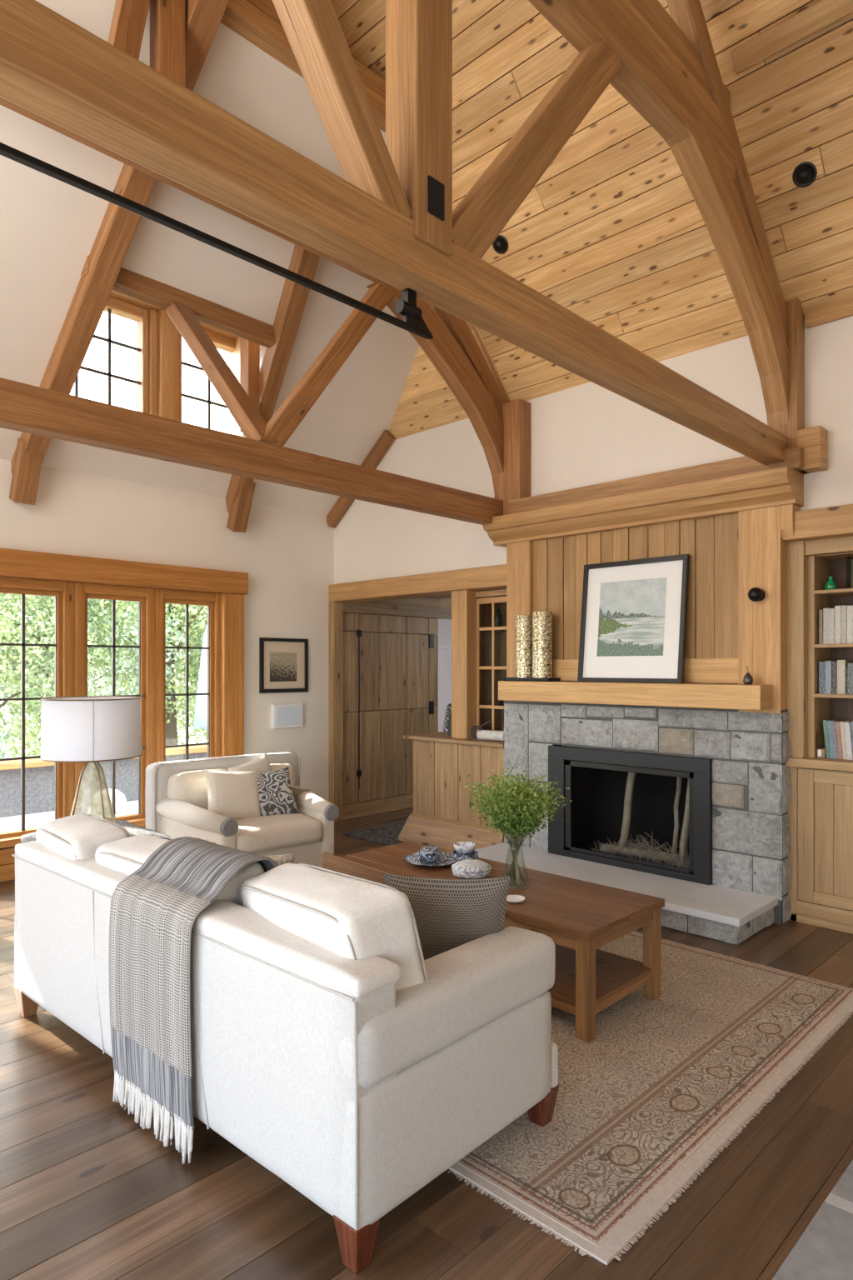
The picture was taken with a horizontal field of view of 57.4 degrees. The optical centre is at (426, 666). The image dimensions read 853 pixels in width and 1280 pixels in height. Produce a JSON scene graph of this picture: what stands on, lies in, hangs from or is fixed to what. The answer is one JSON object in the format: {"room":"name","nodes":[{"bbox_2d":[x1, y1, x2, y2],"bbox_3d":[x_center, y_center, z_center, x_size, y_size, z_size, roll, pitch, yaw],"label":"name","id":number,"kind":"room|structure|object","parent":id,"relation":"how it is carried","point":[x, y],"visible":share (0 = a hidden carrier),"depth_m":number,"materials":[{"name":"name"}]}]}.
{"room":"living room","nodes":[
{"label":"living room","id":0,"kind":"room"},
{"bbox_2d":[0,459,334,801],"bbox_3d":[-3.478,-0.035,5.647,0.200,3.270,7.050,0,0,44],"label":"wall","id":1,"kind":"structure","parent":0,"point":[287,556],"depth_m":7.34,"materials":[{"name":"white paint"}]},
{"bbox_2d":[0,576,74,838],"bbox_3d":[-3.083,0.315,5.967,0.120,1.970,0.708,0,0,44],"label":"window","id":2,"kind":"structure","parent":1,"relation":"in","point":[63,592],"depth_m":6.13,"materials":[{"name":"brown wood"}]},
{"bbox_2d":[0,817,145,882],"bbox_3d":[-3.416,1.442,5.531,0.110,0.315,4.410,0,0,44],"label":"trim","id":3,"kind":"structure","parent":1,"relation":"attached to","point":[7,844],"depth_m":5.82,"materials":[{"name":"brown wood"}]},
{"bbox_2d":[74,582,154,820],"bbox_3d":[-2.599,0.315,6.465,0.120,1.970,0.678,0,0,44],"label":"window","id":4,"kind":"structure","parent":1,"relation":"in","point":[145,597],"depth_m":6.59,"materials":[{"name":"brown wood"}]},
{"bbox_2d":[0,548,248,594],"bbox_3d":[-3.423,-0.770,5.496,0.130,0.200,4.950,0,0,44],"label":"trim","id":5,"kind":"structure","parent":1,"relation":"attached to","point":[13,563],"depth_m":6.33,"materials":[{"name":"brown wood"}]},
{"bbox_2d":[155,588,219,762],"bbox_3d":[-2.144,0.315,6.933,0.120,1.970,0.624,0,0,44],"label":"window","id":6,"kind":"structure","parent":1,"relation":"in","point":[162,597],"depth_m":6.94,"materials":[{"name":"brown wood"}]},
{"bbox_2d":[220,593,244,756],"bbox_3d":[-1.804,0.465,7.186,0.115,2.270,0.210,0,0,44],"label":"trim","id":7,"kind":"structure","parent":1,"relation":"attached to","point":[232,605],"depth_m":7.13,"materials":[{"name":"brown wood"}]},
{"bbox_2d":[259,637,308,693],"bbox_3d":[-1.393,-0.013,7.628,0.028,0.530,0.562,0,0,44],"label":"framed sketch","id":8,"kind":"object","parent":1,"relation":"attached to","point":[283,662],"visible":1,"depth_m":7.62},
{"bbox_2d":[270,703,303,729],"bbox_3d":[-1.365,0.481,7.638,0.054,0.237,0.350,0,0,44],"label":"wall panel","id":9,"kind":"object","parent":1,"relation":"attached to","point":[285,715],"visible":1,"depth_m":7.60,"materials":[{"name":"white paint"}]},
{"bbox_2d":[329,601,343,822],"bbox_3d":[-0.938,0.465,8.052,0.090,2.270,0.120,0,0,44],"label":"trim","id":10,"kind":"structure","parent":1,"relation":"attached to","point":[336,608],"depth_m":8.01,"materials":[{"name":"brown wood"}]},
{"bbox_2d":[0,0,432,515],"bbox_3d":[-2.573,-2.557,4.767,2.775,2.254,7.050,0,0,44],"label":"wall","id":11,"kind":"structure","parent":0,"point":[49,226],"depth_m":5.17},
{"bbox_2d":[74,296,157,415],"bbox_3d":[-2.640,-2.360,6.179,0.160,1.200,1.000,0,0,44],"label":"window","id":12,"kind":"structure","parent":11,"relation":"attached to","point":[147,321],"depth_m":6.44,"materials":[{"name":"brown wood"}]},
{"bbox_2d":[9,0,229,504],"bbox_3d":[-2.018,-2.538,4.925,2.991,2.638,0.174,0,0,43],"label":"rafter","id":13,"kind":"object","parent":11,"relation":"attached to","point":[118,227],"visible":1,"depth_m":4.97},
{"bbox_2d":[157,309,175,419],"bbox_3d":[-2.225,-2.395,6.563,0.220,1.130,0.130,0,0,44],"label":"trim","id":14,"kind":"structure","parent":11,"relation":"attached to","point":[166,327],"depth_m":6.47,"materials":[{"name":"brown wood"}]},
{"bbox_2d":[80,255,275,348],"bbox_3d":[-1.652,-2.555,5.546,0.110,0.160,1.552,0,0,44],"label":"header","id":15,"kind":"object","parent":11,"relation":"attached to","point":[128,282],"visible":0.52,"depth_m":5.50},
{"bbox_2d":[110,290,266,436],"bbox_3d":[-1.986,-2.255,6.199,1.370,1.570,2.080,0,0,44],"label":"trim","id":16,"kind":"structure","parent":11,"relation":"attached to","point":[234,357],"depth_m":6.93,"materials":[{"name":"brown wood"}]},
{"bbox_2d":[175,327,234,429],"bbox_3d":[-1.926,-2.360,6.914,0.160,1.200,0.790,0,0,44],"label":"window","id":17,"kind":"structure","parent":11,"relation":"attached to","point":[222,342],"depth_m":6.82,"materials":[{"name":"brown wood"}]},
{"bbox_2d":[240,337,259,432],"bbox_3d":[-1.429,-2.430,6.306,0.120,1.060,0.110,0,0,44],"label":"post","id":18,"kind":"object","parent":11,"relation":"attached to","point":[249,351],"visible":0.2,"depth_m":6.27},
{"bbox_2d":[225,245,319,532],"bbox_3d":[-1.210,-2.280,6.229,0.202,2.097,2.428,0,0,-29],"label":"rafter","id":19,"kind":"object","parent":11,"relation":"attached to","point":[294,296],"visible":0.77,"depth_m":6.08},
{"bbox_2d":[220,0,385,132],"bbox_3d":[-1.849,-3.690,3.506,0.140,0.260,5.450,0,0,44],"label":"ridge purlin","id":20,"kind":"object","parent":11,"relation":"attached to","point":[258,22],"visible":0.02,"depth_m":4.44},
{"bbox_2d":[326,430,395,527],"bbox_3d":[-0.672,-1.849,7.738,0.981,0.826,0.090,0,0,44],"label":"rafter","id":21,"kind":"object","parent":11,"relation":"attached to","point":[386,440],"visible":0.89,"depth_m":7.58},
{"bbox_2d":[345,597,439,634],"bbox_3d":[-0.473,0.390,8.709,0.240,2.420,1.570,0,0,44],"label":"wall","id":22,"kind":"structure","parent":0,"point":[419,602],"depth_m":8.90,"materials":[{"name":"beige paint"}]},
{"bbox_2d":[343,612,438,819],"bbox_3d":[-0.400,0.517,8.652,0.106,2.165,1.470,0,0,44],"label":"door","id":23,"kind":"structure","parent":22,"relation":"in","point":[391,677],"depth_m":8.53,"materials":[{"name":"brown wood"}]},
{"bbox_2d":[342,601,451,619],"bbox_3d":[-0.279,-0.625,8.694,0.060,0.120,1.720,0,0,44],"label":"trim","id":24,"kind":"structure","parent":22,"relation":"attached to","point":[352,607],"depth_m":8.59,"materials":[{"name":"brown wood"}]},
{"bbox_2d":[0,807,852,1279],"bbox_3d":[0.851,1.610,4.891,10.798,0.020,12.200,0,0,44],"label":"floor","id":25,"kind":"structure","parent":0,"point":[87,1192],"depth_m":2.37,"materials":[{"name":"wood"}]},
{"bbox_2d":[20,820,170,842],"bbox_3d":[-1.917,1.280,4.527,0.665,0.640,0.631,0,0,44],"label":"side table","id":26,"kind":"object","parent":25,"relation":"on","point":[132,829],"visible":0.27,"depth_m":4.59,"materials":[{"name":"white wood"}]},
{"bbox_2d":[40,695,142,823],"bbox_3d":[-1.931,0.578,4.499,0.546,0.797,0.546,0,0,44],"label":"table lamp","id":27,"kind":"object","parent":26,"relation":"on","point":[91,730],"visible":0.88,"depth_m":4.30,"materials":[{"name":"white fabric"}]},
{"bbox_2d":[145,752,339,872],"bbox_3d":[-1.337,1.160,5.957,1.304,0.881,0.984,0,0,-41],"label":"armchair","id":28,"kind":"object","parent":25,"relation":"on","point":[177,794],"visible":0.56,"depth_m":5.80,"materials":[{"name":"beige fabric"}]},
{"bbox_2d":[167,768,229,809],"bbox_3d":[-1.715,0.985,5.984,0.533,0.386,0.205,0,0,-41],"label":"cushion","id":29,"kind":"object","parent":28,"relation":"on","point":[189,785],"depth_m":5.84,"materials":[{"name":"beige fabric"}]},
{"bbox_2d":[205,769,260,819],"bbox_3d":[-1.440,0.975,5.834,0.464,0.434,0.218,0,0,-31],"label":"throw pillow","id":30,"kind":"object","parent":28,"relation":"on","point":[235,795],"visible":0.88,"depth_m":5.77,"materials":[{"name":"beige fabric"}]},
{"bbox_2d":[227,753,272,774],"bbox_3d":[-1.353,0.920,6.168,0.181,0.437,0.461,0,0,35],"label":"throw pillow","id":31,"kind":"object","parent":28,"relation":"on","point":[262,762],"visible":0.3,"depth_m":6.17,"materials":[{"name":"fabric"}]},
{"bbox_2d":[257,766,299,815],"bbox_3d":[-1.195,0.985,6.001,0.406,0.392,0.190,0,0,-37],"label":"throw pillow","id":32,"kind":"object","parent":28,"relation":"on","point":[276,795],"visible":0.77,"depth_m":5.96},
{"bbox_2d":[235,813,322,853],"bbox_3d":[-1.263,1.230,5.876,0.849,0.212,0.762,0,0,-41],"label":"seat cushion","id":33,"kind":"object","parent":28,"relation":"on","point":[289,832],"depth_m":5.64,"materials":[{"name":"beige fabric"}]},
{"bbox_2d":[270,762,294,787],"bbox_3d":[-1.305,0.985,6.340,0.535,0.384,0.202,0,0,-41],"label":"cushion","id":34,"kind":"object","parent":28,"relation":"on","point":[274,766],"depth_m":6.41,"materials":[{"name":"beige fabric"}]},
{"bbox_2d":[11,840,559,1274],"bbox_3d":[-0.706,1.201,3.170,2.374,0.799,1.022,0,0,42],"label":"sofa","id":35,"kind":"object","parent":25,"relation":"on","point":[355,1090],"visible":0.74,"depth_m":2.32,"materials":[{"name":"fabric"}]},
{"bbox_2d":[35,813,129,859],"bbox_3d":[-1.535,0.939,3.548,0.574,0.476,0.354,0,0,44],"label":"cushion","id":36,"kind":"object","parent":35,"relation":"on","point":[76,837],"visible":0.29,"depth_m":3.40,"materials":[{"name":"fabric"}]},
{"bbox_2d":[95,833,264,905],"bbox_3d":[-0.964,0.935,3.056,0.875,0.462,0.358,0,0,44],"label":"cushion","id":37,"kind":"object","parent":35,"relation":"on","point":[127,855],"visible":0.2,"depth_m":3.08,"materials":[{"name":"fabric"}]},
{"bbox_2d":[108,836,278,1164],"bbox_3d":[-0.772,1.133,2.930,0.559,0.917,0.724,0,0,36],"label":"throw blanket","id":38,"kind":"object","parent":35,"relation":"on","point":[154,910],"visible":0.74,"depth_m":2.68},
{"bbox_2d":[265,854,294,865],"bbox_3d":[-0.739,1.000,3.730,0.224,0.215,0.113,0,0,-12],"label":"lattice pillow","id":39,"kind":"object","parent":35,"relation":"on","point":[287,858],"visible":0.1,"depth_m":3.70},
{"bbox_2d":[238,863,428,989],"bbox_3d":[-0.317,0.909,2.509,0.341,0.503,0.769,0,0,-38],"label":"cushion","id":40,"kind":"object","parent":35,"relation":"on","point":[350,917],"visible":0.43,"depth_m":2.28,"materials":[{"name":"fabric"}]},
{"bbox_2d":[383,873,510,960],"bbox_3d":[0.074,0.935,2.787,0.451,0.408,0.196,0,0,7],"label":"knit pillow","id":41,"kind":"object","parent":35,"relation":"on","point":[449,914],"visible":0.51,"depth_m":2.71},
{"bbox_2d":[341,820,406,845],"bbox_3d":[-0.160,1.593,7.582,0.700,0.011,1.150,0,0,44],"label":"mat","id":42,"kind":"object","parent":25,"relation":"on","point":[388,834],"visible":0.29,"depth_m":7.41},
{"bbox_2d":[399,730,504,851],"bbox_3d":[0.398,1.115,6.970,1.175,0.970,0.690,0,0,44],"label":"half wall","id":43,"kind":"structure","parent":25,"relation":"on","point":[442,817],"depth_m":6.81,"materials":[{"name":"brown wood"}]},
{"bbox_2d":[403,730,504,748],"bbox_3d":[0.419,0.647,6.991,1.175,0.035,0.630,0,0,44],"label":"countertop","id":44,"kind":"structure","parent":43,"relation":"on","point":[439,737],"depth_m":6.81,"materials":[{"name":"brown wood"}]},
{"bbox_2d":[451,590,480,739],"bbox_3d":[0.351,-0.020,6.904,0.180,1.300,0.190,0,0,44],"label":"trim","id":45,"kind":"structure","parent":44,"relation":"on","point":[463,602],"depth_m":6.83,"materials":[{"name":"brown wood"}]},
{"bbox_2d":[476,730,504,740],"bbox_3d":[0.561,0.583,6.602,0.282,0.089,0.084,0,0,42],"label":"roll","id":46,"kind":"object","parent":44,"relation":"on","point":[482,734],"visible":0.76,"depth_m":6.58,"materials":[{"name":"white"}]},
{"bbox_2d":[475,700,792,944],"bbox_3d":[1.368,0.935,5.535,2.225,1.330,1.015,0,0,44],"label":"fireplace","id":47,"kind":"object","parent":25,"relation":"on","point":[736,885],"visible":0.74,"depth_m":5.27,"materials":[{"name":"stone"}]},
{"bbox_2d":[617,765,636,855],"bbox_3d":[1.482,1.055,5.747,0.148,0.681,0.058,0,0,24],"label":"log","id":48,"kind":"object","parent":47,"relation":"in","point":[631,777],"visible":0.86,"depth_m":5.73,"materials":[{"name":"brown wood"}]},
{"bbox_2d":[498,680,772,709],"bbox_3d":[1.363,0.189,5.516,2.045,0.152,0.190,0,0,44],"label":"mantel shelf","id":49,"kind":"object","parent":47,"relation":"on","point":[752,697],"visible":0.99,"depth_m":5.28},
{"bbox_2d":[504,677,560,681],"bbox_3d":[0.820,0.099,6.058,0.430,0.027,0.150,0,0,44],"label":"tray","id":50,"kind":"object","parent":49,"relation":"on","point":[531,679],"visible":0.94,"depth_m":5.95,"materials":[{"name":"black metal"}]},
{"bbox_2d":[515,615,532,677],"bbox_3d":[0.773,-0.152,6.125,0.148,0.495,0.148,0,0,44],"label":"mosaic vase","id":51,"kind":"object","parent":50,"relation":"on","point":[523,622],"visible":0.72,"depth_m":6.06,"materials":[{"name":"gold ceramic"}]},
{"bbox_2d":[532,611,552,678],"bbox_3d":[0.891,-0.163,5.995,0.152,0.515,0.152,0,0,44],"label":"mosaic vase","id":52,"kind":"object","parent":50,"relation":"on","point":[542,621],"visible":0.88,"depth_m":5.93,"materials":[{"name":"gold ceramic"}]},
{"bbox_2d":[577,554,689,683],"bbox_3d":[1.449,-0.324,5.515,0.814,0.872,0.130,0,0,44],"label":"framed picture","id":53,"kind":"object","parent":49,"relation":"on","point":[634,617],"visible":1,"depth_m":5.49},
{"bbox_2d":[596,577,666,656],"bbox_3d":[1.448,-0.345,5.521,0.520,0.540,0.056,0,0,44],"label":"print","id":54,"kind":"object","parent":53,"relation":"attached to","point":[632,612],"depth_m":5.52},
{"bbox_2d":[590,830,689,869],"bbox_3d":[1.608,1.344,5.641,0.870,0.282,0.384,0,0,44],"label":"kindling","id":55,"kind":"object","parent":47,"relation":"in","point":[630,842],"visible":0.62,"depth_m":5.61,"materials":[{"name":"brown wood"}]},
{"bbox_2d":[600,843,689,864],"bbox_3d":[1.591,1.355,5.635,0.706,0.069,0.059,0,0,39],"label":"log","id":56,"kind":"object","parent":47,"relation":"in","point":[603,848],"visible":0.61,"depth_m":5.66,"materials":[{"name":"brown wood"}]},
{"bbox_2d":[672,777,682,854],"bbox_3d":[1.796,1.075,5.591,0.082,0.633,0.046,0,0,-22],"label":"log","id":57,"kind":"object","parent":47,"relation":"in","point":[679,782],"visible":0.8,"depth_m":5.58,"materials":[{"name":"brown wood"}]},
{"bbox_2d":[679,778,689,861],"bbox_3d":[1.818,1.045,5.428,0.138,0.617,0.058,0,0,-19],"label":"log","id":58,"kind":"object","parent":47,"relation":"in","point":[685,832],"visible":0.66,"depth_m":5.41,"materials":[{"name":"brown wood"}]},
{"bbox_2d":[445,931,852,1264],"bbox_3d":[0.055,1.594,4.154,3.538,0.010,2.420,0,0,44],"label":"area rug","id":59,"kind":"object","parent":25,"relation":"on","point":[662,1083],"visible":0.44,"depth_m":2.92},
{"bbox_2d":[322,841,664,1042],"bbox_3d":[0.273,1.328,4.119,1.770,0.520,0.691,0,0,44],"label":"coffee table","id":60,"kind":"object","parent":59,"relation":"on","point":[581,917],"visible":0.62,"depth_m":3.67,"materials":[{"name":"brown wood"}]},
{"bbox_2d":[405,851,459,866],"bbox_3d":[0.036,1.102,4.427,0.316,0.029,0.316,0,0,44],"label":"plate","id":61,"kind":"object","parent":60,"relation":"on","point":[445,858],"visible":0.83,"depth_m":4.43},
{"bbox_2d":[418,845,439,861],"bbox_3d":[0.015,1.065,4.434,0.100,0.062,0.130,0,0,16],"label":"box","id":62,"kind":"object","parent":61,"relation":"on","point":[427,853],"visible":1,"depth_m":4.38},
{"bbox_2d":[452,850,478,860],"bbox_3d":[0.220,1.087,4.430,0.149,0.060,0.150,0,0,44],"label":"bowl","id":63,"kind":"object","parent":60,"relation":"on","point":[457,856],"visible":0.59,"depth_m":4.39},
{"bbox_2d":[454,841,475,853],"bbox_3d":[0.216,1.033,4.441,0.123,0.045,0.124,0,0,44],"label":"cup","id":64,"kind":"object","parent":63,"relation":"on","point":[461,847],"visible":1,"depth_m":4.41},
{"bbox_2d":[451,859,491,879],"bbox_3d":[0.241,1.079,4.172,0.216,0.076,0.216,0,0,44],"label":"lidded dish","id":65,"kind":"object","parent":60,"relation":"on","point":[468,868],"visible":1,"depth_m":4.10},
{"bbox_2d":[459,765,572,885],"bbox_3d":[0.458,0.810,3.999,0.503,0.612,0.578,0,0,-42],"label":"potted plant","id":66,"kind":"object","parent":60,"relation":"on","point":[517,811],"visible":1,"depth_m":3.91,"materials":[{"name":"green plant"}]},
{"bbox_2d":[547,944,651,1006],"bbox_3d":[0.281,1.452,4.127,1.710,0.025,0.610,0,0,44],"label":"shelf","id":67,"kind":"object","parent":60,"relation":"attached to","point":[616,975],"depth_m":3.62,"materials":[{"name":"brown wood"}]},
{"bbox_2d":[772,1159,852,1279],"bbox_3d":[1.755,1.590,1.780,1.565,0.016,3.800,0,0,44],"label":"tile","id":68,"kind":"object","parent":25,"relation":"on","point":[824,1251],"visible":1,"depth_m":2.13,"materials":[{"name":"fabric"}]},
{"bbox_2d":[783,504,852,934],"bbox_3d":[2.799,0.323,4.615,1.180,2.555,0.480,0,0,44],"label":"bookcase","id":69,"kind":"object","parent":25,"relation":"on","point":[821,812],"visible":0.91,"depth_m":4.85,"materials":[{"name":"brown wood"}]},
{"bbox_2d":[785,757,852,771],"bbox_3d":[2.816,0.598,4.633,1.180,0.055,0.430,0,0,44],"label":"countertop","id":70,"kind":"structure","parent":69,"relation":"on","point":[845,765],"depth_m":4.75,"materials":[{"name":"brown wood"}]},
{"bbox_2d":[819,661,825,694],"bbox_3d":[2.535,0.069,4.934,0.036,0.202,0.170,0,0,44],"label":"book","id":71,"kind":"object","parent":69,"relation":"on","point":[822,664],"visible":0.52,"depth_m":4.87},
{"bbox_2d":[823,607,829,644],"bbox_3d":[2.557,-0.253,4.926,0.036,0.226,0.170,0,0,44],"label":"book","id":72,"kind":"object","parent":69,"relation":"on","point":[826,611],"visible":0.44,"depth_m":4.87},
{"bbox_2d":[823,718,835,758],"bbox_3d":[2.557,0.451,4.924,0.044,0.237,0.170,0,0,44],"label":"book","id":73,"kind":"object","parent":69,"relation":"on","point":[825,722],"visible":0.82,"depth_m":4.86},
{"bbox_2d":[825,660,837,694],"bbox_3d":[2.558,0.067,4.906,0.034,0.206,0.170,0,0,44],"label":"book","id":74,"kind":"object","parent":69,"relation":"on","point":[828,663],"visible":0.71,"depth_m":4.84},
{"bbox_2d":[829,608,834,644],"bbox_3d":[2.573,-0.251,4.893,0.030,0.222,0.170,0,0,44],"label":"book","id":75,"kind":"object","parent":69,"relation":"on","point":[832,611],"visible":0.48,"depth_m":4.83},
{"bbox_2d":[827,719,840,758],"bbox_3d":[2.575,0.453,4.904,0.046,0.235,0.170,0,0,44],"label":"book","id":76,"kind":"object","parent":69,"relation":"on","point":[829,722],"visible":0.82,"depth_m":4.84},
{"bbox_2d":[835,605,841,644],"bbox_3d":[2.601,-0.258,4.874,0.034,0.236,0.170,0,0,44],"label":"book","id":77,"kind":"object","parent":69,"relation":"on","point":[837,608],"visible":0.48,"depth_m":4.81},
{"bbox_2d":[841,605,847,643],"bbox_3d":[2.624,-0.258,4.850,0.030,0.236,0.170,0,0,44],"label":"book","id":78,"kind":"object","parent":69,"relation":"on","point":[844,608],"visible":0.57,"depth_m":4.79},
{"bbox_2d":[837,660,852,694],"bbox_3d":[2.614,0.064,4.862,0.046,0.212,0.170,0,0,44],"label":"book","id":79,"kind":"object","parent":69,"relation":"on","point":[842,664],"visible":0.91,"depth_m":4.80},
{"bbox_2d":[844,720,852,759],"bbox_3d":[2.640,0.455,4.827,0.050,0.231,0.170,0,0,44],"label":"book","id":80,"kind":"object","parent":69,"relation":"on","point":[847,727],"visible":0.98,"depth_m":4.76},
{"bbox_2d":[847,605,852,643],"bbox_3d":[2.650,-0.257,4.829,0.034,0.234,0.170,0,0,44],"label":"book","id":81,"kind":"object","parent":69,"relation":"on","point":[850,608],"visible":0.78,"depth_m":4.77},
{"bbox_2d":[422,595,451,609],"bbox_3d":[1.330,-0.815,9.402,4.400,0.030,4.617,0,0,44],"label":"ceiling","id":82,"kind":"structure","parent":0,"point":[445,600],"depth_m":9.41,"materials":[{"name":"brown wood"}]},
{"bbox_2d":[437,618,451,731],"bbox_3d":[1.530,0.350,9.286,4.750,2.500,4.750,0,0,44],"label":"wall","id":83,"kind":"structure","parent":0,"point":[444,625],"depth_m":11.17,"materials":[{"name":"paint"}]},
{"bbox_2d":[329,564,506,602],"bbox_3d":[-0.061,-0.757,7.325,2.360,0.175,0.300,0,0,44],"label":"trim","id":84,"kind":"structure","parent":83,"relation":"attached to","point":[491,577],"depth_m":7.13,"materials":[{"name":"brown wood"}]},
{"bbox_2d":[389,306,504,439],"bbox_3d":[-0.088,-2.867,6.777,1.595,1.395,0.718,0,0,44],"label":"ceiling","id":85,"kind":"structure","parent":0,"point":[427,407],"depth_m":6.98,"materials":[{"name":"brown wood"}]},
{"bbox_2d":[471,324,511,402],"bbox_3d":[0.308,-2.825,6.067,0.045,1.350,1.170,0,0,44],"label":"ceiling beam","id":86,"kind":"structure","parent":0,"point":[475,328],"depth_m":6.29,"materials":[{"name":"brown wood"}]},
{"bbox_2d":[330,0,852,401],"bbox_3d":[1.823,-3.905,3.309,7.200,4.084,3.751,0,0,44],"label":"ceiling","id":87,"kind":"structure","parent":0,"point":[659,285],"depth_m":4.83,"materials":[{"name":"brown wood"}]},
{"bbox_2d":[492,235,508,254],"bbox_3d":[0.526,-3.014,5.562,0.128,0.098,0.094,0,0,44],"label":"ceiling spotlight","id":88,"kind":"object","parent":87,"relation":"attached to","point":[500,245],"visible":0.92,"depth_m":5.53,"materials":[{"name":"grey metal"}]},
{"bbox_2d":[731,0,852,73],"bbox_3d":[3.194,-3.229,2.655,4.320,0.102,0.097,0,0,44],"label":"ceiling beam","id":89,"kind":"structure","parent":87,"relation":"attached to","point":[822,13],"depth_m":3.95,"materials":[{"name":"brown wood"}]},
{"bbox_2d":[792,161,817,187],"bbox_3d":[2.113,-2.750,4.354,0.128,0.098,0.094,0,0,44],"label":"ceiling spotlight","id":90,"kind":"object","parent":87,"relation":"attached to","point":[805,173],"visible":1,"depth_m":4.33,"materials":[{"name":"grey metal"}]},
{"bbox_2d":[334,315,852,758],"bbox_3d":[2.341,-1.085,5.227,9.130,5.370,0.500,0,0,44],"label":"wall","id":91,"kind":"structure","parent":0,"point":[587,434],"depth_m":5.98,"materials":[{"name":"white paint"}]},
{"bbox_2d":[0,0,530,524],"bbox_3d":[-1.976,-3.163,4.341,1.306,4.025,6.870,0,0,44],"label":"roof truss","id":92,"kind":"object","parent":91,"relation":"attached to","point":[502,428],"visible":0.54,"depth_m":4.91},
{"bbox_2d":[0,0,804,464],"bbox_3d":[-0.074,-3.425,2.492,0.190,4.350,6.870,0,0,44],"label":"roof truss","id":93,"kind":"object","parent":91,"relation":"attached to","point":[392,218],"visible":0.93,"depth_m":2.55,"materials":[{"name":"wood"}]},
{"bbox_2d":[0,142,433,339],"bbox_3d":[-0.968,-1.186,1.659,0.044,0.128,2.830,0,0,44],"label":"rod","id":94,"kind":"object","parent":93,"relation":"hanging from","point":[413,322],"visible":1,"depth_m":2.10,"materials":[{"name":"black metal"}]},
{"bbox_2d":[475,589,506,738],"bbox_3d":[0.729,-0.015,6.836,0.515,1.289,0.380,0,0,44],"label":"upper cabinet","id":95,"kind":"object","parent":91,"relation":"attached to","point":[491,640],"visible":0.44,"depth_m":6.93,"materials":[{"name":"brown wood"}]},
{"bbox_2d":[482,445,809,713],"bbox_3d":[1.436,-0.515,5.595,2.420,1.630,0.335,0,0,44],"label":"overmantel","id":96,"kind":"object","parent":91,"relation":"attached to","point":[732,517],"visible":0.69,"depth_m":5.24,"materials":[{"name":"brown wood"}]},
{"bbox_2d":[748,587,765,601],"bbox_3d":[2.069,-0.453,4.893,0.089,0.090,0.100,0,0,44],"label":"wall light","id":97,"kind":"object","parent":96,"relation":"attached to","point":[755,594],"visible":1,"depth_m":4.86,"materials":[{"name":"black metal"}]},
{"bbox_2d":[797,425,827,474],"bbox_3d":[2.362,-1.325,4.768,0.140,0.250,0.130,0,0,44],"label":"block","id":98,"kind":"object","parent":91,"relation":"attached to","point":[813,441],"visible":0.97,"depth_m":4.71,"materials":[{"name":"brown wood"}]},
{"bbox_2d":[805,296,852,329],"bbox_3d":[3.891,-2.150,3.343,4.280,0.100,0.038,0,0,44],"label":"trim","id":99,"kind":"structure","parent":91,"relation":"attached to","point":[842,309],"depth_m":4.72,"materials":[{"name":"brown wood"}]},
{"label":"outside","id":100,"kind":"structure","parent":0,"visible":0},
{"bbox_2d":[0,709,206,832],"bbox_3d":[-8.922,1.660,17.041,23.450,0.080,36.000,0,0,44],"label":"ground","id":101,"kind":"structure","parent":100,"point":[33,820],"depth_m":8.44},
{"bbox_2d":[0,593,99,757],"bbox_3d":[-6.014,-0.486,10.206,3.256,4.270,2.885,0,0,-41],"label":"leafy tree","id":102,"kind":"object","parent":101,"relation":"on","point":[5,631],"visible":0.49,"depth_m":10.57,"materials":[{"name":"green plant"}]},
{"bbox_2d":[0,599,175,757],"bbox_3d":[-6.100,-0.760,13.094,3.262,4.827,3.680,0,0,37],"label":"leafy tree","id":103,"kind":"object","parent":101,"relation":"on","point":[101,677],"visible":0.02,"depth_m":12.56,"materials":[{"name":"green plant"}]},
{"bbox_2d":[0,593,184,758],"bbox_3d":[-5.294,-0.604,11.641,2.992,4.493,3.654,0,0,-27],"label":"leafy tree","id":104,"kind":"object","parent":101,"relation":"on","point":[119,662],"visible":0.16,"depth_m":11.11,"materials":[{"name":"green plant"}]},
{"bbox_2d":[0,745,207,817],"bbox_3d":[-5.499,1.325,7.577,0.450,0.590,11.200,0,0,44],"label":"wall","id":105,"kind":"structure","parent":101,"relation":"on","point":[39,774],"depth_m":8.65,"materials":[{"name":"grey stone"}]},
{"bbox_2d":[108,789,126,813],"bbox_3d":[-3.517,1.489,8.652,0.283,0.282,0.348,0,0,44],"label":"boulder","id":106,"kind":"object","parent":101,"relation":"on","point":[121,801],"visible":0.42,"depth_m":8.62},
{"bbox_2d":[31,598,207,754],"bbox_3d":[-3.933,-0.760,12.350,3.680,4.827,3.262,0,0,-10],"label":"leafy tree","id":107,"kind":"object","parent":101,"relation":"on","point":[172,707],"visible":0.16,"depth_m":11.97,"materials":[{"name":"green plant"}]},
{"bbox_2d":[89,606,206,742],"bbox_3d":[-5.543,-0.760,14.980,3.262,4.827,3.680,0,0,-7],"label":"leafy tree","id":108,"kind":"object","parent":101,"relation":"on","point":[181,734],"visible":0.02,"depth_m":13.88,"materials":[{"name":"green plant"}]},
{"bbox_2d":[165,604,207,741],"bbox_3d":[-3.422,-0.468,13.437,2.809,4.218,3.430,0,0,4],"label":"leafy tree","id":109,"kind":"object","parent":101,"relation":"on","point":[199,638],"visible":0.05,"depth_m":12.66,"materials":[{"name":"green plant"}]},
{"bbox_2d":[193,620,207,742],"bbox_3d":[-3.091,0.485,11.024,0.390,2.270,0.400,0,0,44],"label":"patio umbrella","id":110,"kind":"object","parent":101,"relation":"on","point":[201,707],"visible":0.41,"depth_m":10.89,"materials":[{"name":"fabric"}]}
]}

